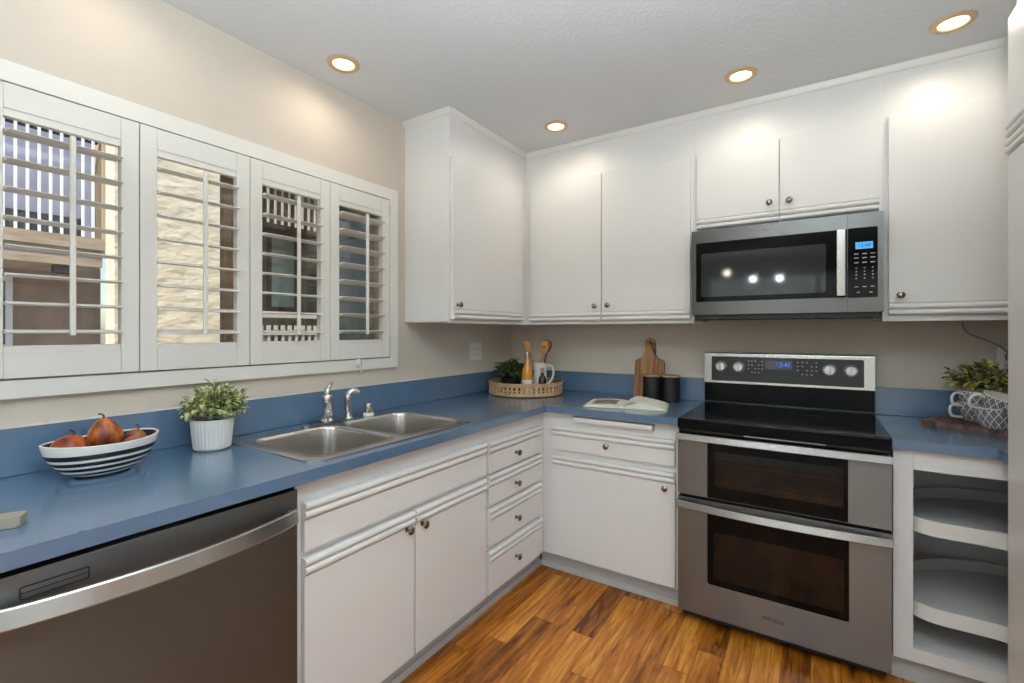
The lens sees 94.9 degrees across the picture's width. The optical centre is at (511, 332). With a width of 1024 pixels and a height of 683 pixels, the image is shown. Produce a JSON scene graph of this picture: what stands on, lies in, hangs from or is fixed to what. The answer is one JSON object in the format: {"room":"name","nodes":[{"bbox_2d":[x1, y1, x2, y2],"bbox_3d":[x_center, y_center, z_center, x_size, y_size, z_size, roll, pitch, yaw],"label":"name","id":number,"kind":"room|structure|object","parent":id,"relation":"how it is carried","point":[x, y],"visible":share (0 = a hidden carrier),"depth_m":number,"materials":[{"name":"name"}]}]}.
{"room":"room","nodes":[
{"label":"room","id":0,"kind":"room"},
{"bbox_2d":[0,0,510,426],"bbox_3d":[-1.850,0.088,0.737,0.140,2.447,6.550,0,0,33],"label":"wall","id":1,"kind":"structure","parent":0,"point":[153,54],"depth_m":1.77,"materials":[{"name":"beige paint"}]},
{"bbox_2d":[0,58,397,399],"bbox_3d":[-1.088,-0.281,1.876,0.147,0.929,1.550,0,0,33],"label":"window","id":2,"kind":"structure","parent":1,"relation":"in","point":[13,73],"depth_m":1.75,"materials":[{"name":"white wood"}]},
{"bbox_2d":[0,80,138,378],"bbox_3d":[-1.321,-0.277,1.389,0.112,0.809,0.353,0,0,38],"label":"plantation shutter","id":3,"kind":"object","parent":2,"relation":"attached to","point":[17,103],"visible":1,"depth_m":1.39,"materials":[{"name":"white wood"}]},
{"bbox_2d":[139,124,249,370],"bbox_3d":[-1.127,-0.277,1.687,0.112,0.809,0.354,0,0,38],"label":"plantation shutter","id":4,"kind":"object","parent":2,"relation":"attached to","point":[154,143],"visible":0.98,"depth_m":1.66,"materials":[{"name":"white wood"}]},
{"bbox_2d":[250,158,329,364],"bbox_3d":[-0.933,-0.277,1.986,0.112,0.809,0.357,0,0,38],"label":"plantation shutter","id":5,"kind":"object","parent":2,"relation":"attached to","point":[262,173],"visible":1,"depth_m":1.95,"materials":[{"name":"white wood"}]},
{"bbox_2d":[355,359,363,373],"bbox_3d":[-0.729,0.167,2.264,0.032,0.075,0.046,0,0,33],"label":"hook","id":6,"kind":"object","parent":2,"relation":"attached to","point":[358,363],"visible":1,"depth_m":2.26,"materials":[{"name":"white plastic"}]},
{"bbox_2d":[355,359,362,367],"bbox_3d":[-0.738,0.152,2.270,0.010,0.046,0.046,0,0,33],"label":"cup","id":7,"kind":"object","parent":6,"relation":"on","point":[358,363],"depth_m":2.26,"materials":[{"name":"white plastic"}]},
{"bbox_2d":[330,182,390,359],"bbox_3d":[-0.737,-0.277,2.287,0.112,0.809,0.356,0,0,38],"label":"plantation shutter","id":8,"kind":"object","parent":2,"relation":"attached to","point":[342,196],"visible":0.98,"depth_m":2.26,"materials":[{"name":"white wood"}]},
{"bbox_2d":[0,370,704,477],"bbox_3d":[-0.193,0.332,1.919,1.347,0.132,2.758,0,0,33],"label":"backsplash","id":9,"kind":"structure","parent":1,"relation":"attached to","point":[20,453],"depth_m":2.00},
{"bbox_2d":[402,106,451,127],"bbox_3d":[-0.449,-1.121,2.453,0.337,0.027,0.022,0,0,33],"label":"trim","id":10,"kind":"structure","parent":1,"relation":"attached to","point":[446,110],"depth_m":2.44,"materials":[{"name":"white wood"}]},
{"bbox_2d":[405,114,525,324],"bbox_3d":[-0.227,-0.591,2.765,0.367,1.087,0.744,0,0,33],"label":"upper cabinet","id":11,"kind":"object","parent":1,"relation":"attached to","point":[465,190],"visible":1,"depth_m":2.51,"materials":[{"name":"white wood"}]},
{"bbox_2d":[470,342,480,360],"bbox_3d":[-0.237,0.127,3.082,0.009,0.118,0.120,0,0,33],"label":"wall outlet","id":12,"kind":"object","parent":1,"relation":"attached to","point":[475,347],"visible":1,"depth_m":3.07,"materials":[{"name":"white plastic"}]},
{"bbox_2d":[472,346,475,356],"bbox_3d":[-0.247,0.127,3.061,0.002,0.068,0.034,0,0,33],"label":"receptacle","id":13,"kind":"object","parent":12,"relation":"attached to","point":[473,347],"depth_m":3.06,"materials":[{"name":"white plastic"}]},
{"bbox_2d":[477,346,479,356],"bbox_3d":[-0.222,0.127,3.100,0.002,0.068,0.034,0,0,33],"label":"receptacle","id":14,"kind":"object","parent":12,"relation":"attached to","point":[478,347],"depth_m":3.10,"materials":[{"name":"white plastic"}]},
{"bbox_2d":[161,0,1016,152],"bbox_3d":[0.096,-1.195,-0.444,4.690,0.120,6.690,0,0,33],"label":"ceiling","id":15,"kind":"structure","parent":0,"point":[514,68],"depth_m":1.86,"materials":[{"name":"white paint"}]},
{"bbox_2d":[327,54,359,72],"bbox_3d":[-0.712,-1.131,1.983,0.132,0.008,0.132,0,0,33],"label":"recessed light","id":16,"kind":"object","parent":15,"relation":"in","point":[338,62],"visible":1,"depth_m":1.98,"materials":[{"name":"gold metal"}]},
{"bbox_2d":[449,107,526,158],"bbox_3d":[-0.107,-1.121,2.686,0.022,0.027,0.746,0,0,33],"label":"trim","id":17,"kind":"structure","parent":15,"relation":"attached to","point":[455,113],"depth_m":2.63,"materials":[{"name":"white wood"}]},
{"bbox_2d":[544,121,567,131],"bbox_3d":[0.242,-1.131,2.586,0.132,0.008,0.132,0,0,33],"label":"recessed light","id":18,"kind":"object","parent":15,"relation":"in","point":[553,126],"visible":1,"depth_m":2.58,"materials":[{"name":"white glass"}]},
{"bbox_2d":[724,67,757,83],"bbox_3d":[1.010,-1.131,2.073,0.132,0.008,0.132,0,0,33],"label":"recessed light","id":19,"kind":"object","parent":15,"relation":"in","point":[743,74],"visible":1,"depth_m":2.06,"materials":[{"name":"gold metal"}]},
{"bbox_2d":[526,36,1007,158],"bbox_3d":[1.218,-1.121,2.257,2.712,0.027,0.022,0,0,33],"label":"trim","id":20,"kind":"structure","parent":15,"relation":"attached to","point":[1001,42],"depth_m":2.19,"materials":[{"name":"white wood"}]},
{"bbox_2d":[929,10,978,33],"bbox_3d":[1.614,-1.131,1.718,0.132,0.008,0.132,0,0,33],"label":"recessed light","id":21,"kind":"object","parent":15,"relation":"in","point":[955,21],"visible":1,"depth_m":1.71,"materials":[{"name":"gold metal"}]},
{"bbox_2d":[400,553,915,682],"bbox_3d":[0.873,1.372,0.751,4.690,0.120,3.840,0,0,33],"label":"floor","id":22,"kind":"structure","parent":0,"point":[555,625],"depth_m":1.94,"materials":[{"name":"brown wood"}]},
{"bbox_2d":[0,487,298,682],"bbox_3d":[-0.996,0.875,1.232,0.692,0.870,0.599,0,0,33],"label":"dishwasher","id":23,"kind":"object","parent":22,"relation":"on","point":[211,596],"visible":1,"depth_m":1.06,"materials":[{"name":"grey metal"}]},
{"bbox_2d":[292,431,486,682],"bbox_3d":[-0.609,0.872,1.898,0.651,0.878,0.923,0,0,33],"label":"base cabinet","id":24,"kind":"object","parent":22,"relation":"on","point":[391,552],"visible":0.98,"depth_m":1.65,"materials":[{"name":"white wood"}]},
{"bbox_2d":[0,369,704,572],"bbox_3d":[-0.193,0.347,1.919,1.347,0.170,2.758,0,0,33],"label":"countertop","id":25,"kind":"structure","parent":24,"relation":"on","point":[174,481],"depth_m":1.40,"materials":[{"name":"blue"}]},
{"bbox_2d":[0,510,27,529],"bbox_3d":[-1.042,0.387,0.958,0.068,0.021,0.044,0,0,-29],"label":"block","id":26,"kind":"object","parent":25,"relation":"on","point":[10,520],"visible":1,"depth_m":0.95,"materials":[{"name":"beige"}]},
{"bbox_2d":[38,428,158,476],"bbox_3d":[-1.160,0.347,1.332,0.206,0.101,0.265,0,0,33],"label":"fruit bowl","id":27,"kind":"object","parent":25,"relation":"on","point":[90,461],"visible":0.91,"depth_m":1.26,"materials":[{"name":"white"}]},
{"bbox_2d":[50,429,88,447],"bbox_3d":[-1.188,0.304,1.263,0.079,0.091,0.080,0,0,17],"label":"pear","id":28,"kind":"object","parent":27,"relation":"in","point":[68,441],"visible":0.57,"depth_m":1.25,"materials":[{"name":"brown food"}]},
{"bbox_2d":[86,413,123,445],"bbox_3d":[-1.170,0.284,1.350,0.081,0.110,0.082,0,0,18],"label":"pear","id":29,"kind":"object","parent":27,"relation":"in","point":[104,431],"visible":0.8,"depth_m":1.33,"materials":[{"name":"brown food"}]},
{"bbox_2d":[123,436,139,441],"bbox_3d":[-1.113,0.328,1.376,0.047,0.047,0.047,0,0,19],"label":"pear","id":30,"kind":"object","parent":27,"relation":"in","point":[130,438],"visible":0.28,"depth_m":1.36,"materials":[{"name":"orange food"}]},
{"bbox_2d":[123,423,146,438],"bbox_3d":[-1.132,0.305,1.412,0.056,0.064,0.055,0,0,25],"label":"pear","id":31,"kind":"object","parent":27,"relation":"in","point":[135,432],"visible":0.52,"depth_m":1.40,"materials":[{"name":"brown food"}]},
{"bbox_2d":[177,379,250,451],"bbox_3d":[-1.026,0.278,1.616,0.210,0.238,0.218,0,0,33],"label":"potted plant","id":32,"kind":"object","parent":25,"relation":"on","point":[210,432],"visible":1,"depth_m":1.57,"materials":[{"name":"green plant"}]},
{"bbox_2d":[301,382,344,427],"bbox_3d":[-0.743,0.303,1.963,0.200,0.174,0.202,0,0,33],"label":"faucet","id":33,"kind":"object","parent":25,"relation":"on","point":[327,398],"visible":1,"depth_m":2.00,"materials":[{"name":"silver metal"}]},
{"bbox_2d":[231,410,471,461],"bbox_3d":[-0.607,0.477,1.901,0.544,0.176,0.812,0,0,33],"label":"sink","id":34,"kind":"object","parent":25,"relation":"in","point":[360,433],"visible":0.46,"depth_m":1.90,"materials":[{"name":"silver metal"}]},
{"bbox_2d":[344,388,359,419],"bbox_3d":[-0.720,0.321,2.112,0.070,0.139,0.042,0,0,-12],"label":"faucet","id":35,"kind":"object","parent":34,"relation":"on","point":[347,399],"visible":0.99,"depth_m":2.10,"materials":[{"name":"silver metal"}]},
{"bbox_2d":[363,403,373,415],"bbox_3d":[-0.673,0.362,2.203,0.048,0.057,0.048,0,0,33],"label":"air gap","id":36,"kind":"object","parent":34,"relation":"on","point":[368,407],"visible":1,"depth_m":2.19,"materials":[{"name":"silver metal"}]},
{"bbox_2d":[488,377,563,397],"bbox_3d":[0.090,0.355,3.058,0.490,0.084,0.490,0,0,33],"label":"woven tray","id":37,"kind":"object","parent":25,"relation":"on","point":[551,389],"visible":0.82,"depth_m":2.86,"materials":[{"name":"brown wicker"}]},
{"bbox_2d":[493,357,523,390],"bbox_3d":[-0.003,0.279,3.126,0.246,0.224,0.217,0,0,33],"label":"potted plant","id":38,"kind":"object","parent":37,"relation":"on","point":[509,368],"visible":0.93,"depth_m":3.08,"materials":[{"name":"green plant"}]},
{"bbox_2d":[522,351,532,393],"bbox_3d":[0.094,0.255,2.897,0.068,0.272,0.068,0,0,33],"label":"oil bottle","id":39,"kind":"object","parent":37,"relation":"on","point":[527,374],"visible":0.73,"depth_m":2.87,"materials":[{"name":"orange glass"}]},
{"bbox_2d":[538,368,546,393],"bbox_3d":[0.187,0.306,2.880,0.050,0.170,0.050,0,0,33],"label":"bottle","id":40,"kind":"object","parent":37,"relation":"on","point":[542,379],"visible":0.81,"depth_m":2.87,"materials":[{"name":"black glass"}]},
{"bbox_2d":[533,362,554,393],"bbox_3d":[0.193,0.293,2.972,0.128,0.195,0.098,0,0,33],"label":"pitcher","id":41,"kind":"object","parent":37,"relation":"on","point":[537,366],"visible":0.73,"depth_m":2.95,"materials":[{"name":"white ceramic"}]},
{"bbox_2d":[523,341,534,362],"bbox_3d":[0.141,0.214,2.988,0.146,0.318,0.020,0,0,13],"label":"wooden spoon","id":42,"kind":"object","parent":41,"relation":"in","point":[527,346],"visible":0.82,"depth_m":2.99,"materials":[{"name":"brown wood"}]},
{"bbox_2d":[540,341,548,362],"bbox_3d":[0.184,0.212,2.942,0.094,0.315,0.030,0,0,29],"label":"wooden spatula","id":43,"kind":"object","parent":41,"relation":"in","point":[543,351],"visible":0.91,"depth_m":2.93,"materials":[{"name":"brown wood"}]},
{"bbox_2d":[543,339,551,362],"bbox_3d":[0.211,0.207,2.986,0.083,0.324,0.025,0,0,20],"label":"wooden spoon","id":44,"kind":"object","parent":41,"relation":"in","point":[547,340],"visible":0.54,"depth_m":2.98,"materials":[{"name":"brown wood"}]},
{"bbox_2d":[573,416,654,430],"bbox_3d":[0.585,0.460,2.498,0.419,0.025,0.344,0,0,33],"label":"board","id":45,"kind":"object","parent":25,"relation":"on","point":[633,425],"visible":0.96,"depth_m":2.35,"materials":[{"name":"white wood"}]},
{"bbox_2d":[583,396,668,411],"bbox_3d":[0.620,0.378,2.539,0.433,0.039,0.256,0,0,22],"label":"open book","id":46,"kind":"object","parent":25,"relation":"on","point":[638,402],"visible":1,"depth_m":2.47,"materials":[{"name":"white paper"}]},
{"bbox_2d":[592,400,619,403],"bbox_3d":[0.515,0.383,2.575,0.129,0.005,0.163,0,0,20],"label":"picture","id":47,"kind":"object","parent":46,"relation":"on","point":[593,401],"depth_m":2.57},
{"bbox_2d":[633,338,664,396],"bbox_3d":[0.834,0.216,2.846,0.176,0.361,0.068,0,0,33],"label":"cutting board","id":48,"kind":"object","parent":25,"relation":"on","point":[649,363],"visible":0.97,"depth_m":2.85,"materials":[{"name":"brown wood"}]},
{"bbox_2d":[643,374,660,399],"bbox_3d":[0.821,0.323,2.755,0.103,0.149,0.103,0,0,33],"label":"canister","id":49,"kind":"object","parent":25,"relation":"on","point":[651,382],"visible":0.84,"depth_m":2.71,"materials":[{"name":"black ceramic"}]},
{"bbox_2d":[661,374,679,401],"bbox_3d":[0.917,0.323,2.712,0.103,0.149,0.103,0,0,33],"label":"canister","id":50,"kind":"object","parent":25,"relation":"on","point":[670,383],"visible":1,"depth_m":2.67,"materials":[{"name":"black"}]},
{"bbox_2d":[476,413,542,616],"bbox_3d":[-0.196,0.872,2.535,0.651,0.878,0.592,0,0,33],"label":"base cabinet","id":51,"kind":"object","parent":22,"relation":"on","point":[514,455],"visible":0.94,"depth_m":2.31,"materials":[{"name":"white wood"}]},
{"bbox_2d":[541,412,678,606],"bbox_3d":[0.616,0.872,2.638,0.768,0.878,0.651,0,0,33],"label":"base cabinet","id":52,"kind":"object","parent":22,"relation":"on","point":[610,493],"visible":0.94,"depth_m":2.37,"materials":[{"name":"white wood"}]},
{"bbox_2d":[676,352,892,675],"bbox_3d":[1.232,0.712,2.172,0.760,1.200,0.726,0,0,33],"label":"range","id":53,"kind":"object","parent":22,"relation":"on","point":[784,500],"visible":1,"depth_m":1.94,"materials":[{"name":"silver metal"}]},
{"bbox_2d":[677,401,891,450],"bbox_3d":[1.231,0.410,2.171,0.759,0.048,0.617,0,0,33],"label":"cooktop","id":54,"kind":"object","parent":53,"relation":"in","point":[831,427],"depth_m":2.02,"materials":[{"name":"black glass"}]},
{"bbox_2d":[890,449,1007,682],"bbox_3d":[1.952,0.872,1.728,0.913,0.878,0.738,0,0,33],"label":"base cabinet","id":55,"kind":"object","parent":22,"relation":"on","point":[949,532],"visible":0.86,"depth_m":1.76,"materials":[{"name":"white wood"}]},
{"bbox_2d":[875,387,1007,464],"bbox_3d":[1.951,0.349,1.729,0.919,0.166,0.740,0,0,33],"label":"countertop","id":56,"kind":"structure","parent":55,"relation":"on","point":[900,411],"depth_m":1.92,"materials":[{"name":"blue laminate"}]},
{"bbox_2d":[920,415,1007,436],"bbox_3d":[1.957,0.387,1.891,0.236,0.021,0.426,0,0,-30],"label":"serving board","id":57,"kind":"object","parent":56,"relation":"on","point":[943,421],"visible":0.73,"depth_m":1.93,"materials":[{"name":"brown wood"}]},
{"bbox_2d":[948,400,980,422],"bbox_3d":[1.941,0.335,1.974,0.175,0.082,0.140,0,0,33],"label":"mug","id":58,"kind":"object","parent":57,"relation":"on","point":[966,412],"visible":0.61,"depth_m":1.96,"materials":[{"name":"white ceramic"}]},
{"bbox_2d":[956,402,977,422],"bbox_3d":[1.956,0.337,1.965,0.140,0.078,0.140,0,0,33],"label":"cup","id":59,"kind":"object","parent":58,"relation":"on","point":[966,412],"depth_m":1.96,"materials":[{"name":"white ceramic"}]},
{"bbox_2d":[950,388,1002,406],"bbox_3d":[1.950,0.287,1.969,0.165,0.087,0.140,0,0,43],"label":"mug","id":60,"kind":"object","parent":58,"relation":"in","point":[964,394],"visible":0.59,"depth_m":1.97,"materials":[{"name":"white ceramic"}]},
{"bbox_2d":[958,390,981,403],"bbox_3d":[1.958,0.290,1.963,0.140,0.078,0.140,2,3,33],"label":"cup","id":61,"kind":"object","parent":60,"relation":"on","point":[963,395],"depth_m":1.96,"materials":[{"name":"white ceramic"}]},
{"bbox_2d":[941,359,1007,391],"bbox_3d":[2.004,0.244,1.965,0.313,0.263,0.260,0,0,33],"label":"potted plant","id":62,"kind":"object","parent":57,"relation":"on","point":[977,378],"visible":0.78,"depth_m":1.97,"materials":[{"name":"green plant"}]},
{"bbox_2d":[973,405,1007,430],"bbox_3d":[1.908,0.335,1.822,0.171,0.082,0.140,0,0,33],"label":"mug","id":63,"kind":"object","parent":57,"relation":"on","point":[996,419],"visible":0.59,"depth_m":1.80,"materials":[{"name":"white ceramic"}]},
{"bbox_2d":[967,390,1007,413],"bbox_3d":[1.897,0.288,1.820,0.140,0.112,0.169,0,0,-35],"label":"mug","id":64,"kind":"object","parent":63,"relation":"in","point":[990,399],"visible":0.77,"depth_m":1.83,"materials":[{"name":"white ceramic"}]},
{"bbox_2d":[981,393,1007,413],"bbox_3d":[1.903,0.295,1.817,0.140,0.078,0.140,18,20,32],"label":"cup","id":65,"kind":"object","parent":64,"relation":"on","point":[999,401],"depth_m":1.81,"materials":[{"name":"white ceramic"}]},
{"bbox_2d":[913,487,1007,550],"bbox_3d":[1.957,0.715,1.731,0.840,0.054,0.665,0,0,33],"label":"shelf","id":66,"kind":"object","parent":55,"relation":"on","point":[966,515],"depth_m":1.88,"materials":[{"name":"white wood"}]},
{"bbox_2d":[913,557,1007,643],"bbox_3d":[1.957,1.029,1.731,0.840,0.054,0.665,0,0,33],"label":"shelf","id":67,"kind":"object","parent":55,"relation":"on","point":[970,596],"depth_m":1.87,"materials":[{"name":"white wood"}]},
{"bbox_2d":[1004,0,1023,682],"bbox_3d":[1.648,0.089,1.032,0.669,2.446,0.756,0,0,33],"label":"refrigerator","id":68,"kind":"object","parent":22,"relation":"on","point":[1015,125],"visible":1,"depth_m":1.45,"materials":[{"name":"white"}]},
{"bbox_2d":[511,318,1007,392],"bbox_3d":[1.881,0.088,2.302,4.690,2.447,0.140,0,0,33],"label":"wall","id":69,"kind":"structure","parent":0,"point":[908,354],"depth_m":2.51,"materials":[{"name":"beige paint"}]},
{"bbox_2d":[485,119,706,324],"bbox_3d":[0.458,-0.591,2.922,1.346,1.087,0.367,0,0,33],"label":"upper cabinet","id":70,"kind":"object","parent":69,"relation":"attached to","point":[609,224],"visible":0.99,"depth_m":2.67,"materials":[{"name":"white wood"}]},
{"bbox_2d":[695,75,881,231],"bbox_3d":[1.346,-0.823,2.345,0.770,0.622,0.367,0,0,33],"label":"upper cabinet","id":71,"kind":"object","parent":69,"relation":"attached to","point":[815,154],"visible":0.97,"depth_m":2.19,"materials":[{"name":"white wood"}]},
{"bbox_2d":[691,211,883,320],"bbox_3d":[1.325,-0.284,2.315,0.765,0.445,0.436,0,0,33],"label":"microwave","id":72,"kind":"object","parent":71,"relation":"attached to","point":[832,267],"visible":1,"depth_m":2.14,"materials":[{"name":"silver metal"}]},
{"bbox_2d":[875,387,1007,417],"bbox_3d":[2.148,0.332,2.032,0.919,0.132,0.019,0,0,33],"label":"backsplash","id":73,"kind":"structure","parent":69,"relation":"attached to","point":[908,402],"depth_m":2.20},
{"bbox_2d":[875,46,1008,320],"bbox_3d":[2.054,-0.591,1.885,0.918,1.087,0.367,0,0,33],"label":"upper cabinet","id":74,"kind":"object","parent":69,"relation":"attached to","point":[945,162],"visible":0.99,"depth_m":1.90,"materials":[{"name":"white wood"}]},
{"bbox_2d":[962,322,1007,359],"bbox_3d":[2.086,0.036,2.059,0.165,0.167,0.034,0,0,37],"label":"power cord","id":75,"kind":"object","parent":74,"relation":"hanging from","point":[963,327],"visible":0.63,"depth_m":2.06,"materials":[{"name":"grey plastic"}]},
{"bbox_2d":[997,347,1007,373],"bbox_3d":[2.153,0.126,2.036,0.072,0.118,0.009,0,0,33],"label":"wall outlet","id":76,"kind":"object","parent":69,"relation":"attached to","point":[1001,353],"visible":0.31,"depth_m":2.04,"materials":[{"name":"white plastic"}]},
{"bbox_2d":[1003,353,1007,368],"bbox_3d":[2.151,0.126,2.034,0.034,0.068,0.002,0,0,33],"label":"receptacle","id":77,"kind":"object","parent":76,"relation":"attached to","point":[1005,362],"depth_m":2.04,"materials":[{"name":"white plastic"}]},
{"label":"outside","id":78,"kind":"structure","parent":0,"visible":0},
{"bbox_3d":[-9.986,1.522,15.892,29.700,0.180,50.000,0,0,33],"label":"ground","id":79,"kind":"structure","parent":78,"visible":0},
{"bbox_2d":[3,118,105,345],"bbox_3d":[-7.721,-1.229,4.999,1.770,5.319,6.200,0,0,33],"label":"house","id":80,"kind":"structure","parent":79,"relation":"on","point":[20,289],"depth_m":6.74,"materials":[{"name":"brown paint"}]},
{"bbox_2d":[51,264,68,273],"bbox_3d":[-6.044,-0.843,6.331,0.130,0.109,0.220,0,0,33],"label":"lamp","id":81,"kind":"object","parent":80,"relation":"attached to","point":[55,268],"depth_m":6.26,"materials":[{"name":"grey stone"}]},
{"bbox_2d":[106,145,219,343],"bbox_3d":[-2.178,-0.729,2.984,0.140,4.319,0.596,0,0,33],"label":"wall","id":82,"kind":"structure","parent":79,"relation":"on","point":[170,206],"depth_m":2.97,"materials":[{"name":"beige stone"}]},
{"bbox_2d":[232,178,232,341],"bbox_3d":[-1.977,-0.729,3.266,0.090,4.319,0.077,0,0,33],"label":"wooden post","id":83,"kind":"object","parent":79,"relation":"on","point":[232,178],"visible":0.02,"depth_m":3.25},
{"bbox_2d":[262,186,365,340],"bbox_3d":[-3.186,-1.629,10.758,3.100,6.119,8.200,0,0,33],"label":"house","id":84,"kind":"structure","parent":79,"relation":"on","point":[281,303],"depth_m":10.22,"materials":[{"name":"beige"}]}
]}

